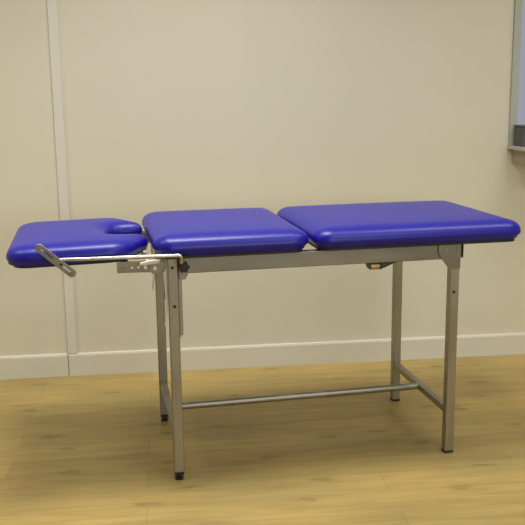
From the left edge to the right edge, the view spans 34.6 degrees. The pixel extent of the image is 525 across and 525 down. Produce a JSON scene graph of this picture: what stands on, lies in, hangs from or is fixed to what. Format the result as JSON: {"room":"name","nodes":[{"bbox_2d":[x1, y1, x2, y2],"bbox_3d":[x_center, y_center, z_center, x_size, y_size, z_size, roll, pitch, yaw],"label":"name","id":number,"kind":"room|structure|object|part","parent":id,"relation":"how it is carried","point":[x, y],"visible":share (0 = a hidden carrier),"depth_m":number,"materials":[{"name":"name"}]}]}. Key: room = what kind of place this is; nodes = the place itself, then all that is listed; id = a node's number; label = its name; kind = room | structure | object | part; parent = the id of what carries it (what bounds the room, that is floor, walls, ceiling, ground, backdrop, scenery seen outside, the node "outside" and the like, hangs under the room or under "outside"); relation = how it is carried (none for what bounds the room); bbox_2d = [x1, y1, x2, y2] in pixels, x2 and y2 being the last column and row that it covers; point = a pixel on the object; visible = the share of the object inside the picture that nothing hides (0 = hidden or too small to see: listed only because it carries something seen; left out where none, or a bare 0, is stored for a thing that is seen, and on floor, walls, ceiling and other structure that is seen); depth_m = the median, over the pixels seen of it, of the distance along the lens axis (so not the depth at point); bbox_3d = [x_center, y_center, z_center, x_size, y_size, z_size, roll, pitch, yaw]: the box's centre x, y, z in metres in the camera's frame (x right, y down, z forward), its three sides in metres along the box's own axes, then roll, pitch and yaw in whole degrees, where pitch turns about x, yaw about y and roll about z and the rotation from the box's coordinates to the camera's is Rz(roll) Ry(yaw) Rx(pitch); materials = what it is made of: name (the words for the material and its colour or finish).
{"room":"examination room","nodes":[
{"label":"examination room","id":0,"kind":"room"},
{"bbox_2d":[0,0,524,365],"bbox_3d":[-0.054,-0.985,3.844,6.200,3.000,0.152,-2,12,-6],"label":"wall","id":1,"kind":"structure","parent":0,"point":[169,105],"depth_m":3.87,"materials":[{"name":"beige paint"}]},
{"bbox_2d":[47,0,77,353],"bbox_3d":[-0.904,-0.992,3.658,0.043,2.892,0.012,-2,12,-6],"label":"trim","id":2,"kind":"structure","parent":1,"relation":"attached to","point":[52,7],"depth_m":3.75,"materials":[{"name":"paint"}]},
{"bbox_2d":[0,332,524,379],"bbox_3d":[-0.027,0.448,4.051,6.200,0.108,0.014,-2,12,-6],"label":"baseboard","id":3,"kind":"structure","parent":1,"relation":"attached to","point":[328,352],"depth_m":4.04,"materials":[{"name":"white wood"}]},
{"bbox_2d":[507,0,524,163],"bbox_3d":[1.761,-1.080,3.906,1.214,1.206,0.310,-2,12,-6],"label":"window","id":4,"kind":"structure","parent":1,"relation":"in","point":[517,90],"depth_m":3.94,"materials":[{"name":"paint"}]},
{"bbox_3d":[1.773,-0.547,3.963,1.214,0.016,0.210,-2,12,-6],"label":"sill","id":5,"kind":"part","parent":4,"relation":"part of","materials":[{"name":"laminate"}]},
{"bbox_2d":[514,125,524,146],"bbox_3d":[1.272,-0.592,3.926,0.174,0.096,0.104,-2,12,-6],"label":"storage box","id":6,"kind":"object","parent":4,"relation":"on","point":[519,133],"visible":1,"depth_m":3.90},
{"bbox_3d":[1.748,-1.130,3.987,1.110,1.047,0.006,-2,12,-6],"label":"pane","id":7,"kind":"part","parent":4,"relation":"part of","materials":[{"name":"clear glass"}]},
{"bbox_2d":[0,354,524,524],"bbox_3d":[0.296,1.107,1.353,6.500,0.120,5.900,-2,12,-6],"label":"floor","id":8,"kind":"structure","parent":0,"point":[86,449],"depth_m":3.10,"materials":[{"name":"brown wood"}]},
{"bbox_2d":[6,200,520,479],"bbox_3d":[0.002,0.253,3.133,1.763,0.854,0.694,-3,12,-11],"label":"examination table","id":9,"kind":"object","parent":8,"relation":"on","point":[384,234],"visible":1,"depth_m":2.87,"materials":[{"name":"blue leather"}]},
{"bbox_3d":[-0.635,-0.006,2.593,0.150,0.025,0.012,40,1,-16],"label":"handle plate","id":10,"kind":"part","parent":9,"relation":"part of","materials":[{"name":"metal"}]},
{"bbox_2d":[6,218,147,265],"bbox_3d":[-0.637,-0.086,2.932,0.454,0.063,0.600,-4,12,-11],"label":"cushion","id":11,"kind":"object","parent":9,"relation":"on","point":[97,237],"depth_m":2.73,"materials":[{"name":"blue leather"}]},
{"bbox_3d":[-0.635,-0.051,2.940,0.416,0.009,0.560,-4,12,-11],"label":"board","id":12,"kind":"part","parent":9,"relation":"part of","materials":[{"name":"black wood"}]},
{"bbox_3d":[-0.444,-0.006,2.661,0.386,0.043,0.049,-3,12,-11],"label":"handle rod","id":13,"kind":"part","parent":9,"relation":"part of","materials":[{"name":"silver metal"}]},
{"bbox_3d":[-0.388,0.015,2.713,0.158,0.041,0.004,-3,12,-11],"label":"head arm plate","id":14,"kind":"part","parent":9,"relation":"part of","materials":[{"name":"metal"}]},
{"bbox_3d":[-0.425,-0.049,2.985,0.018,0.018,0.557,-3,12,-11],"label":"hinge rod","id":15,"kind":"part","parent":9,"relation":"part of","materials":[{"name":"silver metal"}]},
{"bbox_3d":[-0.400,0.245,3.329,0.033,0.742,0.033,-3,12,-11],"label":"leg","id":16,"kind":"part","parent":9,"relation":"part of","materials":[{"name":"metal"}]},
{"bbox_3d":[-0.289,0.348,2.813,0.033,0.742,0.033,-3,12,-11],"label":"leg","id":17,"kind":"part","parent":9,"relation":"part of","materials":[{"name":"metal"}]},
{"bbox_3d":[-0.255,0.020,2.736,0.034,0.070,0.006,-3,12,-11],"label":"knob plate","id":18,"kind":"part","parent":9,"relation":"part of","materials":[{"name":"metal"}]},
{"bbox_3d":[-0.253,0.015,2.717,0.037,0.033,0.020,-3,12,-11],"label":"knob","id":19,"kind":"part","parent":9,"relation":"part of","materials":[{"name":"black plastic"}]},
{"bbox_2d":[142,208,307,255],"bbox_3d":[-0.155,-0.123,3.028,0.517,0.071,0.650,-3,12,-11],"label":"cushion","id":20,"kind":"object","parent":9,"relation":"on","point":[234,231],"depth_m":2.77,"materials":[{"name":"blue leather"}]},
{"bbox_3d":[-0.155,-0.084,3.036,0.477,0.009,0.610,-3,12,-11],"label":"board","id":21,"kind":"part","parent":9,"relation":"part of","materials":[{"name":"black wood"}]},
{"bbox_3d":[0.206,-0.018,2.846,0.986,0.054,0.029,-3,12,-11],"label":"rail","id":22,"kind":"part","parent":9,"relation":"part of","materials":[{"name":"grey metal"}]},
{"bbox_3d":[0.561,0.230,3.532,0.033,0.712,0.033,-3,12,-11],"label":"leg","id":23,"kind":"part","parent":9,"relation":"part of","materials":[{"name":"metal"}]},
{"bbox_2d":[277,200,520,247],"bbox_3d":[0.480,-0.157,3.157,0.756,0.071,0.650,-3,12,-11],"label":"cushion","id":24,"kind":"object","parent":9,"relation":"on","point":[410,224],"depth_m":2.91,"materials":[{"name":"blue leather"}]},
{"bbox_3d":[0.481,-0.118,3.165,0.716,0.009,0.610,-3,12,-11],"label":"board","id":25,"kind":"part","parent":9,"relation":"part of","materials":[{"name":"black wood"}]},
{"bbox_3d":[0.646,-0.019,2.920,0.082,0.086,0.004,-3,12,-11],"label":"gusset plate","id":26,"kind":"part","parent":9,"relation":"part of","materials":[{"name":"grey metal"}]},
{"bbox_3d":[0.671,0.333,3.015,0.033,0.712,0.033,-3,12,-11],"label":"leg","id":27,"kind":"part","parent":9,"relation":"part of","materials":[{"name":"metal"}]}
]}

